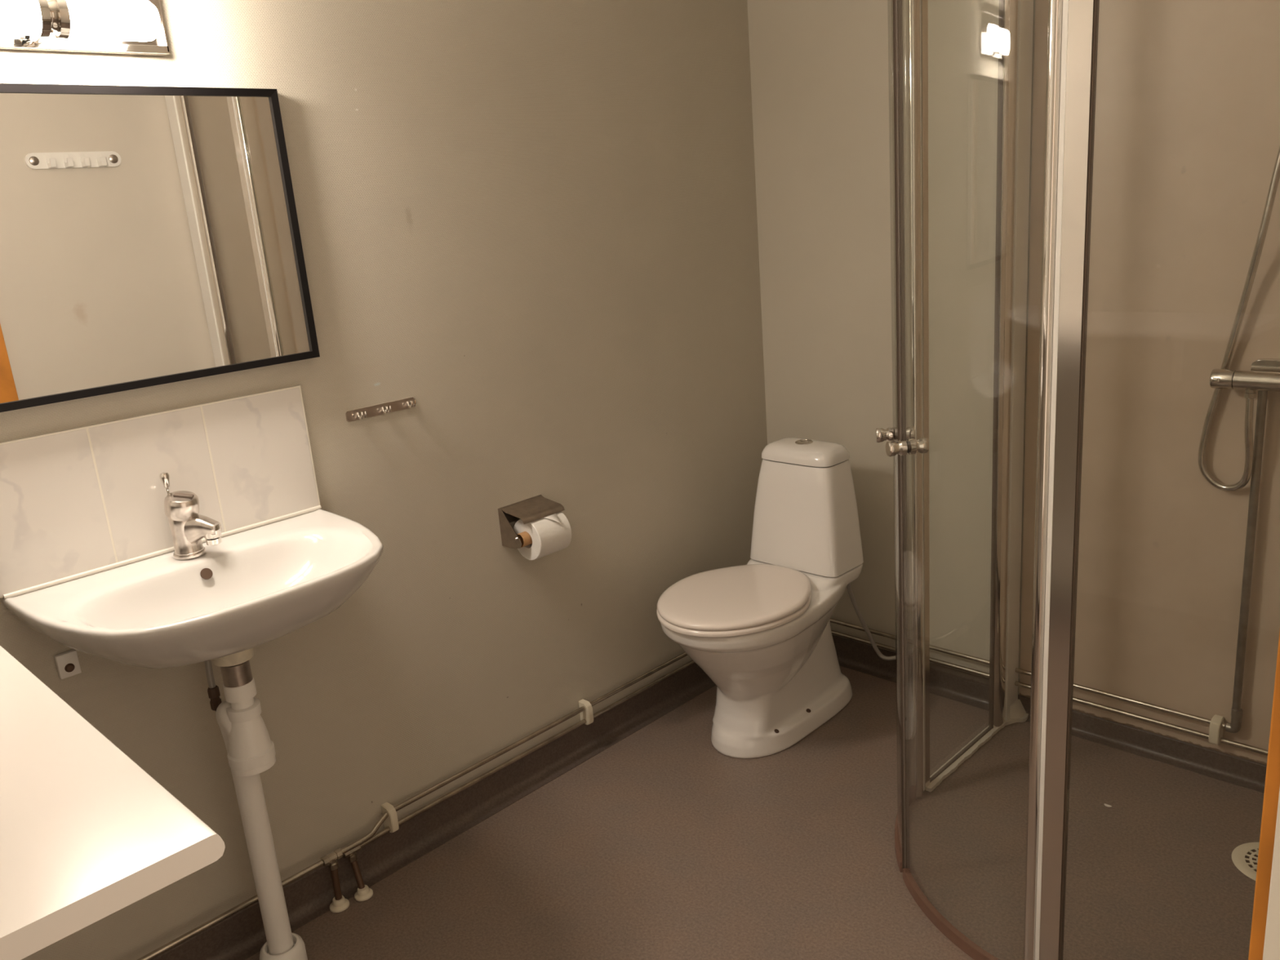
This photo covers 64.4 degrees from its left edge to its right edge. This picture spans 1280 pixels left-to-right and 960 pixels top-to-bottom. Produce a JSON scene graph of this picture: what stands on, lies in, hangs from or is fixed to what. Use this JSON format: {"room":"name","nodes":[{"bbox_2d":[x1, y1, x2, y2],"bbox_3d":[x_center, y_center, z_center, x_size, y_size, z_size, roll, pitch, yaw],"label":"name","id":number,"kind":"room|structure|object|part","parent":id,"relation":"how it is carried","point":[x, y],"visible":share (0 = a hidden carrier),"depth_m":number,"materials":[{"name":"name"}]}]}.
{"room":"bathroom","nodes":[
{"label":"bathroom","id":0,"kind":"room"},
{"bbox_2d":[0,0,767,959],"bbox_3d":[-0.584,-0.317,2.190,0.100,2.400,2.800,10,21,44],"label":"wall","id":1,"kind":"structure","parent":0,"point":[531,224],"depth_m":2.33,"materials":[{"name":"paint"}]},
{"bbox_2d":[0,0,169,56],"bbox_3d":[-0.933,-0.737,1.574,0.140,0.115,0.416,10,21,44],"label":"wall lamp","id":2,"kind":"object","parent":1,"relation":"attached to","point":[113,27],"visible":1,"depth_m":1.60,"materials":[{"name":"silver metal"}]},
{"bbox_3d":[-0.971,-0.691,1.493,0.064,0.064,0.140,10,21,44],"label":"lamp shade","id":3,"kind":"part","parent":2,"relation":"part of","materials":[{"name":"white glass"}]},
{"bbox_3d":[-0.843,-0.735,1.618,0.064,0.064,0.140,10,21,44],"label":"lamp shade","id":4,"kind":"part","parent":2,"relation":"part of","materials":[{"name":"white glass"}]},
{"bbox_2d":[0,83,319,412],"bbox_3d":[-0.919,-0.405,1.736,0.023,0.505,0.718,10,21,44],"label":"wall mirror","id":5,"kind":"object","parent":1,"relation":"attached to","point":[150,236],"visible":1,"depth_m":1.77,"materials":[{"name":"black mirror"}]},
{"bbox_2d":[0,385,319,598],"bbox_3d":[-0.881,0.005,1.864,0.008,0.254,0.602,10,21,44],"label":"tile backsplash","id":6,"kind":"structure","parent":1,"relation":"attached to","point":[76,500],"depth_m":1.84,"materials":[{"name":"white tile"}]},
{"bbox_2d":[2,505,383,679],"bbox_3d":[-0.716,0.233,1.786,0.413,0.177,0.586,10,21,44],"label":"washbasin","id":7,"kind":"object","parent":1,"relation":"attached to","point":[265,581],"visible":0.99,"depth_m":1.75,"materials":[{"name":"white ceramic"}]},
{"bbox_2d":[159,471,222,559],"bbox_3d":[-0.817,0.063,1.840,0.105,0.154,0.060,-3,15,5],"label":"mixer tap","id":8,"kind":"object","parent":7,"relation":"on","point":[188,527],"visible":1,"depth_m":1.83,"materials":[{"name":"silver metal"}]},
{"bbox_3d":[-0.861,0.028,1.857,0.017,0.089,0.017,10,21,44],"label":"pop rod","id":9,"kind":"part","parent":8,"relation":"part of","materials":[{"name":"silver metal"}]},
{"bbox_2d":[204,660,222,711],"bbox_3d":[-0.773,0.559,1.965,0.030,0.615,0.102,-6,15,-5],"label":"supply hose","id":10,"kind":"object","parent":7,"relation":"attached to","point":[213,691],"visible":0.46,"depth_m":1.87,"materials":[{"name":"grey"}]},
{"bbox_2d":[212,648,307,959],"bbox_3d":[-0.715,0.629,1.909,0.134,0.748,0.086,10,21,44],"label":"drain pipe","id":11,"kind":"object","parent":7,"relation":"attached to","point":[251,750],"visible":0.96,"depth_m":1.89,"materials":[{"name":"white plastic"}]},
{"bbox_2d":[212,648,253,666],"bbox_3d":[-0.723,0.295,1.799,0.076,0.048,0.076,10,21,44],"label":"pipe fitting","id":12,"kind":"object","parent":11,"relation":"on","point":[242,659],"depth_m":1.78,"materials":[{"name":"white plastic"}]},
{"bbox_2d":[226,714,275,776],"bbox_3d":[-0.711,0.465,1.844,0.081,0.120,0.081,10,21,44],"label":"pipe fitting","id":13,"kind":"object","parent":11,"relation":"on","point":[251,750],"depth_m":1.82,"materials":[{"name":"white plastic"}]},
{"bbox_2d":[345,396,416,422],"bbox_3d":[-0.547,-0.150,2.171,0.024,0.022,0.169,10,21,44],"label":"hook rail","id":14,"kind":"object","parent":1,"relation":"attached to","point":[388,407],"visible":1,"depth_m":2.17,"materials":[{"name":"silver metal"}]},
{"bbox_2d":[381,801,399,832],"bbox_3d":[-0.568,0.770,2.312,0.038,0.064,0.017,10,21,44],"label":"clip","id":15,"kind":"object","parent":1,"relation":"attached to","point":[392,821],"visible":0.91,"depth_m":2.30,"materials":[{"name":"beige plastic"}]},
{"bbox_2d":[137,652,688,959],"bbox_3d":[-0.434,0.779,2.420,0.052,0.144,2.574,10,21,44],"label":"pipe","id":16,"kind":"object","parent":1,"relation":"attached to","point":[339,904],"visible":0.99,"depth_m":2.21,"materials":[{"name":"silver metal"}]},
{"bbox_2d":[151,662,715,959],"bbox_3d":[-0.445,0.806,2.446,0.040,0.083,2.600,10,21,44],"label":"baseboard","id":17,"kind":"structure","parent":1,"relation":"attached to","point":[240,935],"depth_m":2.44,"materials":[{"name":"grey plastic"}]},
{"bbox_2d":[342,660,694,901],"bbox_3d":[-0.085,0.677,2.757,0.063,0.110,1.582,10,21,44],"label":"pipe","id":18,"kind":"object","parent":1,"relation":"attached to","point":[363,892],"visible":0.91,"depth_m":2.46,"materials":[{"name":"silver metal"}]},
{"bbox_2d":[497,494,564,548],"bbox_3d":[-0.261,0.103,2.467,0.089,0.095,0.136,10,21,44],"label":"paper holder","id":19,"kind":"object","parent":1,"relation":"attached to","point":[531,509],"visible":0.84,"depth_m":2.44,"materials":[{"name":"silver metal"}]},
{"bbox_3d":[-0.265,0.103,2.473,0.076,0.094,0.134,10,21,44],"label":"plate","id":20,"kind":"part","parent":19,"relation":"part of","materials":[{"name":"silver metal"}]},
{"bbox_3d":[-0.260,0.070,2.460,0.087,0.027,0.129,10,21,44],"label":"lid","id":21,"kind":"part","parent":19,"relation":"part of","materials":[{"name":"silver metal"}]},
{"bbox_2d":[513,511,571,559],"bbox_3d":[-0.242,0.134,2.462,0.109,0.105,0.120,10,21,44],"label":"toilet roll","id":22,"kind":"object","parent":19,"relation":"hanging from","point":[546,535],"visible":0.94,"depth_m":2.43,"materials":[{"name":"white paper"}]},
{"bbox_2d":[578,698,593,724],"bbox_3d":[-0.144,0.624,2.724,0.038,0.064,0.017,10,21,44],"label":"clip","id":23,"kind":"object","parent":1,"relation":"attached to","point":[588,714],"visible":0.9,"depth_m":2.71,"materials":[{"name":"beige plastic"}]},
{"bbox_2d":[245,666,1263,959],"bbox_3d":[0.301,1.153,1.208,3.100,0.050,3.600,10,21,44],"label":"floor","id":24,"kind":"structure","parent":0,"point":[661,844],"depth_m":2.24,"materials":[{"name":"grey plastic"}]},
{"bbox_2d":[656,437,863,758],"bbox_3d":[0.324,0.318,2.706,0.648,0.767,0.378,-17,20,-38],"label":"toilet","id":25,"kind":"object","parent":24,"relation":"on","point":[760,629],"visible":1,"depth_m":2.69,"materials":[{"name":"white ceramic"}]},
{"bbox_3d":[0.248,0.314,2.638,0.378,0.015,0.452,10,21,44],"label":"seat","id":26,"kind":"part","parent":25,"relation":"part of","materials":[{"name":"white plastic"}]},
{"bbox_3d":[0.248,0.295,2.633,0.374,0.021,0.450,10,21,44],"label":"lid","id":27,"kind":"part","parent":25,"relation":"part of","materials":[{"name":"white plastic"}]},
{"bbox_3d":[0.337,0.480,2.761,0.376,0.424,0.632,10,21,44],"label":"bowl","id":28,"kind":"part","parent":25,"relation":"part of","materials":[{"name":"white ceramic"}]},
{"bbox_3d":[0.449,-0.081,2.771,0.231,0.044,0.140,10,21,44],"label":"cistern lid","id":29,"kind":"part","parent":25,"relation":"part of","materials":[{"name":"white ceramic"}]},
{"bbox_2d":[846,582,912,660],"bbox_3d":[0.676,0.361,2.901,0.212,0.346,0.041,-7,15,-11],"label":"supply hose","id":30,"kind":"object","parent":25,"relation":"attached to","point":[878,653],"visible":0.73,"depth_m":2.92,"materials":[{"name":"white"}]},
{"bbox_2d":[875,0,1099,959],"bbox_3d":[0.720,-0.108,1.894,0.528,1.949,1.353,-4,15,1],"label":"shower door frame","id":31,"kind":"structure","parent":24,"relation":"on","point":[1073,24],"depth_m":1.83,"materials":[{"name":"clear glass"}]},
{"bbox_3d":[0.480,-0.088,1.991,0.034,0.030,0.030,-2,15,9],"label":"knob","id":32,"kind":"part","parent":31,"relation":"part of","materials":[{"name":"silver metal"}]},
{"bbox_3d":[0.530,-0.136,2.060,0.029,1.912,0.300,1,16,20],"label":"door","id":33,"kind":"part","parent":31,"relation":"part of","materials":[{"name":"clear glass"}]},
{"bbox_3d":[0.476,-0.059,1.884,0.034,0.030,0.030,-5,15,-3],"label":"knob","id":34,"kind":"part","parent":31,"relation":"part of","materials":[{"name":"silver metal"}]},
{"bbox_3d":[0.519,-0.090,1.984,0.034,0.030,0.030,-2,15,9],"label":"knob","id":35,"kind":"part","parent":31,"relation":"part of","materials":[{"name":"silver metal"}]},
{"bbox_2d":[906,441,910,453],"bbox_3d":[0.496,-0.061,1.885,0.010,0.021,0.021,-5,15,-3],"label":"washer","id":36,"kind":"object","parent":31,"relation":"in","point":[908,442],"depth_m":1.88,"materials":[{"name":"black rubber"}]},
{"bbox_3d":[0.515,-0.063,1.886,0.034,0.030,0.030,-5,15,-3],"label":"knob","id":37,"kind":"part","parent":31,"relation":"part of","materials":[{"name":"silver metal"}]},
{"bbox_3d":[0.617,-0.189,2.214,0.015,1.946,0.022,10,21,44],"label":"flat post","id":38,"kind":"part","parent":31,"relation":"part of","materials":[{"name":"silver metal"}]},
{"bbox_3d":[0.655,-0.013,1.560,0.034,1.946,0.015,10,21,44],"label":"flat post","id":39,"kind":"part","parent":31,"relation":"part of","materials":[{"name":"silver metal"}]},
{"bbox_2d":[1231,842,1259,880],"bbox_3d":[1.317,0.798,2.108,0.156,0.003,0.156,10,21,44],"label":"floor drain","id":40,"kind":"object","parent":24,"relation":"on","point":[1244,856],"visible":0.31,"depth_m":2.13,"materials":[{"name":"beige plastic"}]},
{"bbox_2d":[746,0,1279,764],"bbox_3d":[1.055,-0.513,2.424,1.865,2.400,0.104,10,21,44],"label":"wall","id":41,"kind":"structure","parent":0,"point":[1187,137],"depth_m":2.47,"materials":[{"name":"beige paint"}]},
{"bbox_2d":[829,617,1226,728],"bbox_3d":[0.903,0.491,2.833,1.315,0.012,0.014,10,21,44],"label":"pipe","id":42,"kind":"object","parent":41,"relation":"attached to","point":[1082,687],"visible":0.79,"depth_m":2.60,"materials":[{"name":"silver metal"}]},
{"bbox_2d":[831,634,1266,793],"bbox_3d":[1.064,0.612,2.719,1.765,0.080,0.034,10,21,44],"label":"baseboard","id":43,"kind":"structure","parent":41,"relation":"attached to","point":[965,687],"depth_m":2.62,"materials":[{"name":"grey plastic"}]},
{"bbox_2d":[831,630,1267,755],"bbox_3d":[1.056,0.555,2.700,1.735,0.012,0.012,10,21,44],"label":"pipe","id":44,"kind":"object","parent":41,"relation":"attached to","point":[1224,740],"visible":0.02,"depth_m":2.57,"materials":[{"name":"silver metal"}]},
{"bbox_2d":[1208,714,1224,745],"bbox_3d":[1.360,0.592,2.398,0.021,0.064,0.038,10,21,44],"label":"clip","id":45,"kind":"object","parent":41,"relation":"attached to","point":[1215,731],"visible":1,"depth_m":2.39,"materials":[{"name":"beige plastic"}]},
{"bbox_2d":[1209,358,1279,398],"bbox_3d":[1.355,-0.203,2.089,0.314,0.076,0.080,10,21,44],"label":"shower mixer","id":46,"kind":"object","parent":41,"relation":"attached to","point":[1264,375],"visible":1,"depth_m":2.13,"materials":[{"name":"silver metal"}]},
{"bbox_3d":[1.246,-0.216,2.171,0.043,0.042,0.042,10,21,44],"label":"handle","id":47,"kind":"part","parent":46,"relation":"part of","materials":[{"name":"silver metal"}]},
{"bbox_2d":[1197,146,1279,491],"bbox_3d":[1.270,-0.490,2.069,0.040,1.093,0.212,-11,17,-24],"label":"shower hose","id":48,"kind":"object","parent":46,"relation":"attached to","point":[1260,239],"visible":0.98,"depth_m":2.16,"materials":[{"name":"silver metal"}]},
{"bbox_2d":[1244,389,1256,398],"bbox_3d":[1.286,-0.183,2.141,0.021,0.020,0.021,2,16,22],"label":"outlet","id":49,"kind":"object","parent":46,"relation":"attached to","point":[1249,393],"depth_m":2.13,"materials":[{"name":"silver metal"}]},
{"bbox_3d":[1.362,-0.226,2.114,0.160,0.047,0.026,10,21,44],"label":"wall plate","id":50,"kind":"part","parent":46,"relation":"part of","materials":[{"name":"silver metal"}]},
{"bbox_2d":[1225,390,1267,733],"bbox_3d":[1.352,0.197,2.262,0.031,0.818,0.024,10,21,44],"label":"riser pipe","id":51,"kind":"object","parent":41,"relation":"attached to","point":[1234,726],"visible":0.98,"depth_m":2.25,"materials":[{"name":"silver metal"}]},
{"bbox_3d":[-0.824,0.136,0.601,1.865,2.400,0.100,10,21,44],"label":"wall","id":52,"kind":"structure","parent":0,"visible":0},
{"bbox_2d":[0,645,225,959],"bbox_3d":[-0.866,0.324,1.067,1.207,0.200,0.382,10,21,44],"label":"countertop","id":53,"kind":"structure","parent":52,"relation":"attached to","point":[86,833],"depth_m":0.77,"materials":[{"name":"white laminate"}]},
{"bbox_3d":[0.746,-0.074,0.905,0.100,2.400,2.600,10,21,44],"label":"wall","id":54,"kind":"structure","parent":0,"visible":0},
{"bbox_2d":[1248,630,1279,959],"bbox_3d":[0.169,0.245,0.450,0.012,2.115,0.998,10,21,44],"label":"trim","id":55,"kind":"structure","parent":54,"relation":"attached to","point":[1272,786],"depth_m":0.78,"materials":[{"name":"orange wood"}]},
{"bbox_2d":[1262,788,1279,959],"bbox_3d":[0.216,0.285,0.416,0.112,2.050,0.868,10,21,44],"label":"trim","id":56,"kind":"structure","parent":54,"relation":"attached to","point":[1272,937],"depth_m":0.78,"materials":[{"name":"beige paint"}]}
]}

